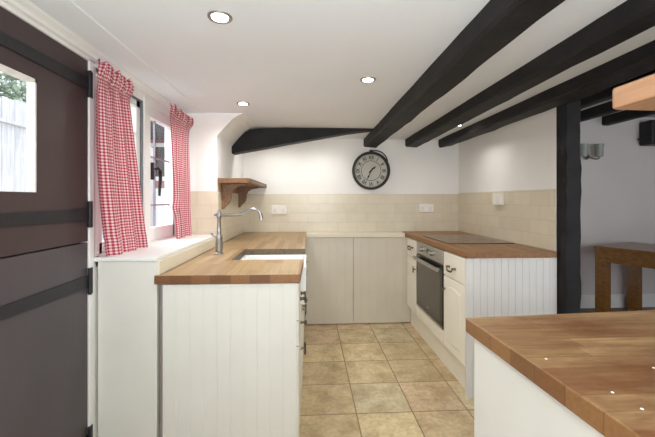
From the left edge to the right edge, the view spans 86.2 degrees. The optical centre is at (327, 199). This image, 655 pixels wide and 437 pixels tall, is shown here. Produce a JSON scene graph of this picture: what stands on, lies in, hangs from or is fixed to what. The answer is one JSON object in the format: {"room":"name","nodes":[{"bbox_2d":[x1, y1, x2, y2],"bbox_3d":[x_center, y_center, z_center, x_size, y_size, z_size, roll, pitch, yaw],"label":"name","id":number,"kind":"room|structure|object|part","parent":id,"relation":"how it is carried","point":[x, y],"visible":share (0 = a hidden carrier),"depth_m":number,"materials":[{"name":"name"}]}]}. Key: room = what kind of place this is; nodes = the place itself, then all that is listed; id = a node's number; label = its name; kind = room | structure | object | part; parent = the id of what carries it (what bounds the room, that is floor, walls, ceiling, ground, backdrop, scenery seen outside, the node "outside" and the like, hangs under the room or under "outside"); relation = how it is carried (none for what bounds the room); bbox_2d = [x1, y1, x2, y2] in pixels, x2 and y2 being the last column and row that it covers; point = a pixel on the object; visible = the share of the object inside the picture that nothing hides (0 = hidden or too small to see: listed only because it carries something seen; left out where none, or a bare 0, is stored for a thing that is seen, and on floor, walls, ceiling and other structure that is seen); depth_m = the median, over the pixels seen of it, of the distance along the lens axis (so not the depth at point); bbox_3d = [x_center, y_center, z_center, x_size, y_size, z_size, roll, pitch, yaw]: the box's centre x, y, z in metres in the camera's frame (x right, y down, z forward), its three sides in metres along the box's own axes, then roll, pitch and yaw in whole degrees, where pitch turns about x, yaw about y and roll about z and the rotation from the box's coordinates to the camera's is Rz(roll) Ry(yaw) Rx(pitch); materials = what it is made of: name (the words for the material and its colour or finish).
{"room":"kitchen","nodes":[
{"label":"kitchen","id":0,"kind":"room"},
{"bbox_2d":[95,63,169,436],"bbox_3d":[-0.991,0.305,0.582,0.075,1.870,3.870,0,0,-3],"label":"wall","id":1,"kind":"structure","parent":0,"point":[96,268],"depth_m":1.52,"materials":[{"name":"white paint"}]},
{"bbox_2d":[0,242,92,436],"bbox_3d":[-0.994,0.686,1.062,0.060,1.083,0.846,0,0,-3],"label":"door","id":2,"kind":"structure","parent":1,"relation":"in","point":[44,293],"depth_m":1.23,"materials":[{"name":"grey paint"}]},
{"bbox_3d":[-0.995,1.005,1.471,0.018,0.110,0.031,0,0,-3],"label":"hinge plate","id":3,"kind":"part","parent":2,"relation":"part of","materials":[{"name":"black metal"}]},
{"bbox_3d":[-0.995,0.340,1.471,0.018,0.110,0.031,0,0,-3],"label":"hinge plate","id":4,"kind":"part","parent":2,"relation":"part of","materials":[{"name":"black metal"}]},
{"bbox_2d":[0,6,92,256],"bbox_3d":[-0.988,-0.204,1.063,0.048,0.753,0.846,0,0,-3],"label":"door","id":5,"kind":"structure","parent":1,"relation":"in","point":[54,210],"depth_m":1.24,"materials":[{"name":"brown paint"}]},
{"bbox_3d":[-0.992,-0.218,0.969,0.028,0.384,0.443,0,0,-3],"label":"glazing frame","id":6,"kind":"part","parent":5,"relation":"part of","materials":[{"name":"glass"}]},
{"bbox_3d":[-0.995,0.060,1.471,0.018,0.110,0.031,0,0,-3],"label":"hinge plate","id":7,"kind":"part","parent":5,"relation":"part of","materials":[{"name":"black metal"}]},
{"bbox_3d":[-0.995,-0.485,1.471,0.018,0.110,0.031,0,0,-3],"label":"hinge plate","id":8,"kind":"part","parent":5,"relation":"part of","materials":[{"name":"black metal"}]},
{"bbox_2d":[0,0,94,436],"bbox_3d":[-1.002,0.311,1.052,0.054,1.857,0.910,0,0,-3],"label":"door frame","id":9,"kind":"structure","parent":1,"relation":"attached to","point":[91,63],"depth_m":1.47,"materials":[{"name":"white wood"}]},
{"bbox_2d":[1,0,185,113],"bbox_3d":[-0.931,-0.613,0.585,0.045,0.035,3.870,0,0,-3],"label":"trim","id":10,"kind":"structure","parent":1,"relation":"attached to","point":[27,8],"depth_m":1.34,"materials":[{"name":"white wood"}]},
{"bbox_2d":[95,58,147,255],"bbox_3d":[-0.956,-0.164,1.664,0.056,0.840,0.473,0,0,-3],"label":"curtain","id":11,"kind":"object","parent":1,"relation":"hanging from","point":[121,207],"visible":0.99,"depth_m":1.58,"materials":[{"name":"red fabric"}]},
{"bbox_2d":[94,65,175,266],"bbox_3d":[-1.043,-0.147,1.986,0.114,0.875,0.980,0,0,-3],"label":"window","id":12,"kind":"structure","parent":1,"relation":"in","point":[144,110],"depth_m":2.00,"materials":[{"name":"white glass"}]},
{"bbox_3d":[-1.016,-0.122,2.085,0.050,0.196,0.065,0,0,-3],"label":"handle","id":13,"kind":"part","parent":12,"relation":"part of","materials":[{"name":"black metal"}]},
{"bbox_2d":[186,113,255,242],"bbox_3d":[-0.894,0.305,3.036,0.535,1.870,1.039,0,0,-3],"label":"wall","id":14,"kind":"structure","parent":0,"point":[212,136],"depth_m":2.53,"materials":[{"name":"white paint"}]},
{"bbox_2d":[29,0,204,112],"bbox_3d":[-0.843,-0.627,0.590,0.130,0.006,3.870,0,0,-3],"label":"trim","id":15,"kind":"structure","parent":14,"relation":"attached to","point":[66,12],"depth_m":1.41,"materials":[{"name":"white paint"}]},
{"bbox_2d":[168,103,192,238],"bbox_3d":[-0.956,-0.166,2.296,0.051,0.842,0.398,0,0,-5],"label":"curtain","id":16,"kind":"object","parent":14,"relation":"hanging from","point":[181,123],"visible":1,"depth_m":2.28,"materials":[{"name":"red fabric"}]},
{"bbox_2d":[218,191,243,241],"bbox_3d":[-0.822,0.132,3.041,0.009,0.388,1.019,0,0,-3],"label":"backsplash","id":17,"kind":"structure","parent":14,"relation":"attached to","point":[232,226],"depth_m":2.97,"materials":[{"name":"beige tile"}]},
{"bbox_2d":[218,178,266,209],"bbox_3d":[-0.710,-0.043,3.058,0.235,0.234,1.014,0,0,-3],"label":"shelf","id":18,"kind":"object","parent":14,"relation":"attached to","point":[226,186],"visible":0.98,"depth_m":2.62,"materials":[{"name":"brown wood"}]},
{"bbox_3d":[-0.818,-0.091,3.050,0.018,0.063,0.980,0,0,-3],"label":"rail","id":19,"kind":"part","parent":18,"relation":"part of","materials":[{"name":"brown wood"}]},
{"bbox_2d":[243,139,458,319],"bbox_3d":[0.320,0.305,3.678,2.360,1.870,0.129,0,0,-3],"label":"wall","id":20,"kind":"structure","parent":0,"point":[317,187],"depth_m":3.61,"materials":[{"name":"white paint"}]},
{"bbox_2d":[271,206,285,213],"bbox_3d":[-0.495,0.100,3.562,0.150,0.085,0.016,0,0,-3],"label":"double socket","id":21,"kind":"object","parent":20,"relation":"attached to","point":[274,209],"visible":1,"depth_m":3.56,"materials":[{"name":"white plastic"}]},
{"bbox_2d":[244,194,457,231],"bbox_3d":[0.263,0.149,3.615,2.220,0.422,0.009,0,0,-3],"label":"tile backsplash","id":22,"kind":"structure","parent":20,"relation":"attached to","point":[304,212],"depth_m":3.61,"materials":[{"name":"beige tile"}]},
{"bbox_2d":[352,150,389,189],"bbox_3d":[0.449,-0.310,3.605,0.396,0.412,0.050,0,0,-3],"label":"wall clock","id":23,"kind":"object","parent":20,"relation":"attached to","point":[370,170],"visible":1,"depth_m":3.60,"materials":[{"name":"brown metal"}]},
{"bbox_2d":[419,204,433,211],"bbox_3d":[1.031,0.084,3.645,0.150,0.082,0.016,0,0,-3],"label":"double socket","id":24,"kind":"object","parent":20,"relation":"attached to","point":[422,207],"visible":1,"depth_m":3.64,"materials":[{"name":"white plastic"}]},
{"bbox_2d":[72,0,654,139],"bbox_3d":[0.254,-0.830,1.226,2.760,0.400,5.020,0,0,-3],"label":"ceiling","id":25,"kind":"structure","parent":0,"point":[295,63],"depth_m":1.46,"materials":[{"name":"white paint"}]},
{"bbox_2d":[207,10,232,23],"bbox_3d":[-0.370,-0.626,1.205,0.084,0.008,0.084,0,0,-3],"label":"recessed light","id":26,"kind":"object","parent":25,"relation":"in","point":[216,16],"visible":1,"depth_m":1.20,"materials":[{"name":"silver metal"}]},
{"bbox_2d":[237,102,248,105],"bbox_3d":[-0.551,-0.626,2.285,0.084,0.008,0.084,0,0,-3],"label":"recessed light","id":27,"kind":"object","parent":25,"relation":"in","point":[238,103],"visible":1,"depth_m":2.27,"materials":[{"name":"silver metal"}]},
{"bbox_2d":[232,128,372,154],"bbox_3d":[-0.214,-0.515,3.103,1.230,0.229,0.120,0,0,-3],"label":"ceiling beam","id":28,"kind":"structure","parent":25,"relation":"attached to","point":[252,140],"depth_m":3.04,"materials":[{"name":"black paint"}]},
{"bbox_2d":[360,77,375,82],"bbox_3d":[0.212,-0.626,1.830,0.084,0.008,0.084,0,0,-3],"label":"recessed light","id":29,"kind":"object","parent":25,"relation":"in","point":[364,79],"visible":1,"depth_m":1.82,"materials":[{"name":"silver metal"}]},
{"bbox_2d":[364,0,564,147],"bbox_3d":[0.579,-0.583,1.188,0.152,0.093,4.890,0,0,-3],"label":"ceiling beam","id":30,"kind":"structure","parent":25,"relation":"attached to","point":[499,22],"depth_m":1.34,"materials":[{"name":"black paint"}]},
{"bbox_2d":[405,0,654,147],"bbox_3d":[1.007,-0.588,1.212,0.144,0.084,4.890,0,0,-3],"label":"ceiling beam","id":31,"kind":"structure","parent":25,"relation":"attached to","point":[631,18],"depth_m":1.44,"materials":[{"name":"black paint"}]},
{"bbox_2d":[438,40,654,147],"bbox_3d":[1.365,-0.586,1.231,0.158,0.088,4.890,0,0,-3],"label":"ceiling beam","id":32,"kind":"structure","parent":25,"relation":"attached to","point":[639,61],"depth_m":1.84,"materials":[{"name":"black paint"}]},
{"bbox_2d":[299,307,654,436],"bbox_3d":[1.969,1.290,1.534,6.300,0.100,5.450,0,0,-3],"label":"floor","id":33,"kind":"structure","parent":0,"point":[359,379],"depth_m":2.33,"materials":[{"name":"tile"}]},
{"bbox_2d":[94,234,216,436],"bbox_3d":[-0.894,0.744,2.017,0.274,0.993,1.025,0,0,-3],"label":"window ledge","id":34,"kind":"object","parent":33,"relation":"on","point":[128,295],"visible":0.56,"depth_m":1.51,"materials":[{"name":"white paint"}]},
{"bbox_2d":[163,283,307,436],"bbox_3d":[-0.410,0.804,1.706,0.626,0.872,0.348,0,0,-3],"label":"base cabinet","id":35,"kind":"object","parent":33,"relation":"on","point":[232,352],"visible":0.98,"depth_m":1.53,"materials":[{"name":"white paint"}]},
{"bbox_2d":[160,284,163,436],"bbox_3d":[-0.723,0.803,1.535,0.013,0.874,0.015,0,0,-3],"label":"strip","id":36,"kind":"object","parent":35,"relation":"attached to","point":[161,285],"visible":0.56,"depth_m":1.53,"materials":[{"name":"white wood"}]},
{"bbox_2d":[154,232,305,283],"bbox_3d":[-0.482,0.345,2.542,0.642,0.038,2.048,0,0,-3],"label":"countertop","id":37,"kind":"structure","parent":35,"relation":"on","point":[208,267],"depth_m":1.77,"materials":[{"name":"wood"}]},
{"bbox_2d":[210,208,262,254],"bbox_3d":[-0.549,0.187,2.119,0.316,0.278,0.052,0,0,-3],"label":"tap","id":38,"kind":"object","parent":37,"relation":"on","point":[218,238],"visible":1,"depth_m":2.10,"materials":[{"name":"silver metal"}]},
{"bbox_3d":[-0.538,0.083,2.120,0.294,0.072,0.025,0,0,-3],"label":"spout","id":39,"kind":"part","parent":38,"relation":"part of","materials":[{"name":"silver metal"}]},
{"bbox_2d":[240,254,306,303],"bbox_3d":[-0.335,0.469,2.127,0.413,0.206,0.435,0,0,-3],"label":"sink","id":40,"kind":"object","parent":37,"relation":"in","point":[303,283],"visible":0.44,"depth_m":2.31,"materials":[{"name":"white ceramic"}]},
{"bbox_3d":[-0.147,0.600,1.731,0.019,0.110,0.323,0,0,-3],"label":"drawer","id":41,"kind":"part","parent":35,"relation":"part of","materials":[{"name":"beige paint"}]},
{"bbox_3d":[-0.147,0.458,1.731,0.019,0.165,0.323,0,0,-3],"label":"drawer","id":42,"kind":"part","parent":35,"relation":"part of","materials":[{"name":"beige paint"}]},
{"bbox_3d":[-0.147,0.885,1.731,0.019,0.450,0.323,0,0,-3],"label":"door","id":43,"kind":"part","parent":35,"relation":"part of","materials":[{"name":"beige paint"}]},
{"bbox_3d":[-0.136,0.885,1.732,0.006,0.350,0.223,0,0,-3],"label":"raised panel","id":44,"kind":"part","parent":35,"relation":"part of","materials":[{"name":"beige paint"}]},
{"bbox_3d":[-0.120,0.735,1.736,0.028,0.064,0.012,0,0,-3],"label":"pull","id":45,"kind":"part","parent":35,"relation":"part of","materials":[{"name":"grey metal"}]},
{"bbox_3d":[-0.115,0.479,1.716,0.035,0.039,0.116,0,0,-3],"label":"handle","id":46,"kind":"part","parent":35,"relation":"part of","materials":[{"name":"grey metal"}]},
{"bbox_2d":[239,254,307,346],"bbox_3d":[-0.457,0.744,2.649,0.616,0.752,0.536,0,0,-3],"label":"base cabinet","id":47,"kind":"object","parent":33,"relation":"on","point":[272,254],"visible":0.16,"depth_m":2.49,"materials":[{"name":"beige paint"}]},
{"bbox_3d":[-0.183,0.830,2.664,0.006,0.460,0.430,0,0,-3],"label":"raised panel","id":48,"kind":"part","parent":47,"relation":"part of","materials":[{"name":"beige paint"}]},
{"bbox_2d":[300,303,306,395],"bbox_3d":[-0.432,0.848,2.130,0.609,0.545,0.490,0,0,-3],"label":"base cabinet","id":49,"kind":"object","parent":33,"relation":"on","point":[301,305],"visible":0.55,"depth_m":1.98,"materials":[{"name":"beige paint"}]},
{"bbox_3d":[-0.159,0.848,2.021,0.019,0.525,0.243,0,0,-3],"label":"door","id":50,"kind":"part","parent":49,"relation":"part of","materials":[{"name":"beige paint"}]},
{"bbox_3d":[-0.148,0.848,2.021,0.006,0.425,0.143,0,0,-3],"label":"raised panel","id":51,"kind":"part","parent":49,"relation":"part of","materials":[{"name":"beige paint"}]},
{"bbox_2d":[306,232,409,323],"bbox_3d":[0.304,0.785,3.545,1.050,0.910,0.134,0,0,-3],"label":"base cabinet","id":52,"kind":"object","parent":33,"relation":"on","point":[353,277],"visible":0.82,"depth_m":3.49,"materials":[{"name":"white paint"}]},
{"bbox_3d":[0.019,0.801,3.486,0.474,0.854,0.020,0,0,-3],"label":"door","id":53,"kind":"part","parent":52,"relation":"part of","materials":[{"name":"white paint"}]},
{"bbox_3d":[0.545,0.801,3.515,0.572,0.854,0.020,0,0,-3],"label":"door","id":54,"kind":"part","parent":52,"relation":"part of","materials":[{"name":"white paint"}]},
{"bbox_2d":[407,237,418,317],"bbox_3d":[1.078,0.721,3.369,0.617,0.709,0.320,0,0,-3],"label":"base cabinet","id":55,"kind":"object","parent":33,"relation":"on","point":[411,243],"visible":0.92,"depth_m":3.34,"materials":[{"name":"beige paint"}]},
{"bbox_3d":[0.814,0.456,3.351,0.019,0.168,0.307,0,0,-3],"label":"drawer","id":56,"kind":"part","parent":55,"relation":"part of","materials":[{"name":"beige paint"}]},
{"bbox_3d":[0.814,0.800,3.351,0.019,0.509,0.307,0,0,-3],"label":"door","id":57,"kind":"part","parent":55,"relation":"part of","materials":[{"name":"beige paint"}]},
{"bbox_3d":[0.803,0.800,3.350,0.006,0.409,0.207,0,0,-3],"label":"raised panel","id":58,"kind":"part","parent":55,"relation":"part of","materials":[{"name":"beige paint"}]},
{"bbox_2d":[417,306,443,343],"bbox_3d":[1.121,1.016,2.892,0.582,0.119,0.630,0,0,-3],"label":"housing","id":59,"kind":"object","parent":33,"relation":"on","point":[436,330],"visible":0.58,"depth_m":2.81,"materials":[{"name":"beige paint"}]},
{"bbox_2d":[413,241,444,329],"bbox_3d":[1.091,0.661,2.891,0.607,0.582,0.619,0,0,-3],"label":"oven","id":60,"kind":"object","parent":59,"relation":"on","point":[429,259],"visible":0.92,"depth_m":2.80,"materials":[{"name":"metal"}]},
{"bbox_3d":[0.839,0.424,2.877,0.022,0.108,0.619,0,0,-3],"label":"control panel","id":61,"kind":"part","parent":60,"relation":"part of","materials":[{"name":"metal"}]},
{"bbox_3d":[0.816,0.422,2.769,0.034,0.048,0.048,0,0,-3],"label":"control knob","id":62,"kind":"part","parent":60,"relation":"part of","materials":[{"name":"metal"}]},
{"bbox_2d":[411,310,464,388],"bbox_3d":[0.880,1.159,2.864,0.020,0.163,1.307,0,0,-3],"label":"plinth","id":63,"kind":"object","parent":33,"relation":"on","point":[451,362],"visible":0.64,"depth_m":2.72,"materials":[{"name":"beige paint"}]},
{"bbox_2d":[440,251,556,397],"bbox_3d":[1.134,0.803,2.388,0.623,0.874,0.370,0,0,-3],"label":"base cabinet","id":64,"kind":"object","parent":33,"relation":"on","point":[473,287],"visible":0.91,"depth_m":2.21,"materials":[{"name":"white paint"}]},
{"bbox_3d":[0.839,0.474,2.399,0.035,0.039,0.116,0,0,-3],"label":"handle","id":65,"kind":"part","parent":64,"relation":"part of","materials":[{"name":"grey metal"}]},
{"bbox_3d":[0.856,0.800,2.383,0.006,0.409,0.246,0,0,-3],"label":"raised panel","id":66,"kind":"part","parent":64,"relation":"part of","materials":[{"name":"beige paint"}]},
{"bbox_3d":[0.867,0.456,2.384,0.019,0.168,0.346,0,0,-3],"label":"drawer","id":67,"kind":"part","parent":64,"relation":"part of","materials":[{"name":"beige paint"}]},
{"bbox_3d":[0.867,0.800,2.384,0.019,0.509,0.346,0,0,-3],"label":"door","id":68,"kind":"part","parent":64,"relation":"part of","materials":[{"name":"beige paint"}]},
{"bbox_2d":[402,231,556,257],"bbox_3d":[1.112,0.345,2.923,0.596,0.038,1.460,0,0,-3],"label":"countertop","id":69,"kind":"structure","parent":64,"relation":"on","point":[515,250],"depth_m":2.35,"materials":[{"name":"brown wood"}]},
{"bbox_2d":[423,235,513,243],"bbox_3d":[1.129,0.323,2.886,0.500,0.007,0.580,0,0,-3],"label":"cooktop","id":70,"kind":"object","parent":69,"relation":"in","point":[449,239],"visible":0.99,"depth_m":2.83,"materials":[{"name":"brown glass"}]},
{"bbox_2d":[474,338,604,436],"bbox_3d":[0.819,0.798,0.384,0.802,0.884,1.237,0,0,-3],"label":"base cabinet","id":71,"kind":"object","parent":33,"relation":"on","point":[507,403],"visible":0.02,"depth_m":0.77,"materials":[{"name":"white paint"}]},
{"bbox_2d":[466,310,654,436],"bbox_3d":[0.816,0.335,0.383,0.827,0.039,1.276,0,0,-3],"label":"countertop","id":72,"kind":"structure","parent":71,"relation":"on","point":[600,366],"depth_m":0.71,"materials":[{"name":"brown wood"}]},
{"bbox_2d":[556,99,581,313],"bbox_3d":[1.520,0.305,2.204,0.136,1.870,0.065,0,0,-3],"label":"timber post","id":73,"kind":"object","parent":33,"relation":"on","point":[568,160],"visible":0.67,"depth_m":2.18,"materials":[{"name":"black paint"}]},
{"bbox_2d":[594,242,654,311],"bbox_3d":[3.492,0.860,3.128,0.750,0.760,1.600,0,0,-26],"label":"dining table","id":74,"kind":"object","parent":33,"relation":"on","point":[635,255],"visible":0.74,"depth_m":3.62,"materials":[{"name":"brown wood"}]},
{"bbox_3d":[2.879,0.875,3.659,0.100,0.730,0.100,0,0,-26],"label":"leg","id":75,"kind":"part","parent":74,"relation":"part of","materials":[{"name":"brown wood"}]},
{"bbox_3d":[3.455,0.875,3.938,0.100,0.730,0.100,0,0,-26],"label":"leg","id":76,"kind":"part","parent":74,"relation":"part of","materials":[{"name":"brown wood"}]},
{"bbox_2d":[458,71,654,250],"bbox_3d":[1.562,0.115,1.367,0.131,2.250,5.160,0,0,-3],"label":"wall","id":77,"kind":"structure","parent":0,"point":[517,160],"depth_m":2.68,"materials":[{"name":"white paint"}]},
{"bbox_2d":[493,193,503,204],"bbox_3d":[1.400,-0.008,2.873,0.029,0.096,0.140,0,0,-3],"label":"wall switch","id":78,"kind":"object","parent":77,"relation":"attached to","point":[498,198],"visible":1,"depth_m":2.85,"materials":[{"name":"white plastic"}]},
{"bbox_2d":[458,189,555,250],"bbox_3d":[1.415,0.127,2.952,0.009,0.398,1.441,0,0,-3],"label":"tile backsplash","id":79,"kind":"structure","parent":77,"relation":"attached to","point":[526,217],"depth_m":2.67,"materials":[{"name":"beige tile"}]},
{"bbox_2d":[580,117,654,294],"bbox_3d":[3.227,0.140,4.187,3.500,2.200,0.290,0,0,-3],"label":"wall","id":80,"kind":"structure","parent":0,"point":[618,187],"depth_m":4.05,"materials":[{"name":"grey paint"}]},
{"bbox_2d":[580,143,603,159],"bbox_3d":[2.978,-0.542,3.965,0.272,0.179,0.126,0,0,-3],"label":"wall light","id":81,"kind":"object","parent":80,"relation":"attached to","point":[599,148],"visible":0.98,"depth_m":3.92,"materials":[{"name":"grey metal"}]},
{"bbox_3d":[2.889,-0.557,3.943,0.092,0.150,0.092,0,0,-3],"label":"lamp shade","id":82,"kind":"part","parent":81,"relation":"part of","materials":[{"name":"grey glass"}]},
{"bbox_3d":[3.069,-0.557,3.953,0.092,0.150,0.092,0,0,-3],"label":"lamp shade","id":83,"kind":"part","parent":81,"relation":"part of","materials":[{"name":"grey glass"}]},
{"bbox_2d":[580,294,654,307],"bbox_3d":[3.235,1.166,4.032,3.480,0.148,0.020,0,0,-3],"label":"baseboard","id":84,"kind":"structure","parent":80,"relation":"attached to","point":[617,300],"depth_m":4.03,"materials":[{"name":"white wood"}]},
{"bbox_2d":[637,120,654,145],"bbox_3d":[3.824,-0.762,3.987,0.450,0.275,0.175,0,0,-3],"label":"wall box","id":85,"kind":"object","parent":80,"relation":"attached to","point":[646,128],"visible":1,"depth_m":3.96,"materials":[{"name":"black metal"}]},
{"bbox_3d":[3.824,-0.700,3.987,0.450,0.020,0.175,0,0,-3],"label":"moulding","id":86,"kind":"part","parent":85,"relation":"part of","materials":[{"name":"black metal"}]},
{"bbox_2d":[581,99,654,117],"bbox_3d":[3.367,-1.010,1.611,3.500,0.100,5.450,0,0,-3],"label":"ceiling","id":87,"kind":"structure","parent":0,"point":[653,115],"depth_m":3.67,"materials":[{"name":"grey paint"}]},
{"bbox_2d":[580,101,621,121],"bbox_3d":[2.899,-0.909,1.490,0.096,0.103,5.060,0,0,-3],"label":"beam","id":88,"kind":"structure","parent":87,"relation":"attached to","point":[606,108],"depth_m":3.56,"materials":[{"name":"black paint"}]},
{"bbox_2d":[581,72,654,108],"bbox_3d":[2.469,-0.908,1.467,0.094,0.104,5.060,0,0,-3],"label":"beam","id":89,"kind":"structure","parent":87,"relation":"attached to","point":[605,95],"depth_m":3.02,"materials":[{"name":"black paint"}]},
{"bbox_2d":[602,110,654,125],"bbox_3d":[3.349,-0.908,1.515,0.096,0.104,5.060,0,0,-3],"label":"beam","id":90,"kind":"structure","parent":87,"relation":"attached to","point":[626,115],"depth_m":3.76,"materials":[{"name":"black paint"}]},
{"bbox_3d":[1.332,0.305,-0.088,0.150,1.870,2.280,0,0,-3],"label":"wall","id":91,"kind":"structure","parent":0,"visible":0},
{"bbox_2d":[612,74,654,110],"bbox_3d":[0.973,-0.252,0.534,0.497,0.051,0.760,0,0,-3],"label":"shelf","id":92,"kind":"object","parent":91,"relation":"attached to","point":[639,94],"visible":1,"depth_m":0.82,"materials":[{"name":"orange wood"}]},
{"label":"outside","id":93,"kind":"structure","parent":0,"visible":0},
{"bbox_3d":[-5.218,1.365,3.221,7.930,0.150,13.000,0,0,-3],"label":"ground","id":94,"kind":"structure","parent":93,"visible":0},
{"bbox_2d":[0,72,25,102],"bbox_3d":[-3.686,-0.601,3.558,1.258,3.784,5.575,0,0,-3],"label":"hedge","id":95,"kind":"object","parent":94,"relation":"on","point":[7,87],"visible":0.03,"depth_m":3.74,"materials":[{"name":"green plant"}]},
{"bbox_2d":[0,96,152,239],"bbox_3d":[-2.885,0.180,3.506,0.060,2.219,5.315,0,0,-3],"label":"fence","id":96,"kind":"object","parent":94,"relation":"on","point":[12,112],"visible":0.06,"depth_m":3.21,"materials":[{"name":"white wood"}]},
{"bbox_3d":[-2.872,-0.700,3.449,0.040,0.030,5.200,0,0,-3],"label":"rail","id":97,"kind":"part","parent":96,"relation":"part of","materials":[{"name":"white wood"}]},
{"bbox_2d":[21,96,164,187],"bbox_3d":[-4.978,-0.935,8.642,5.400,4.450,1.400,0,0,-3],"label":"neighbouring house","id":98,"kind":"structure","parent":94,"relation":"on","point":[160,131],"depth_m":8.33,"materials":[{"name":"brick"}]},
{"bbox_3d":[-4.210,-0.910,8.333,0.900,0.700,0.020,0,0,-3],"label":"house pane","id":99,"kind":"part","parent":98,"relation":"part of","materials":[{"name":"glass"}]},
{"bbox_2d":[156,188,164,225],"bbox_3d":[-3.997,0.540,6.267,4.700,1.500,0.150,0,0,-3],"label":"wall","id":100,"kind":"structure","parent":94,"relation":"on","point":[160,210],"depth_m":6.25,"materials":[{"name":"white paint"}]}
]}

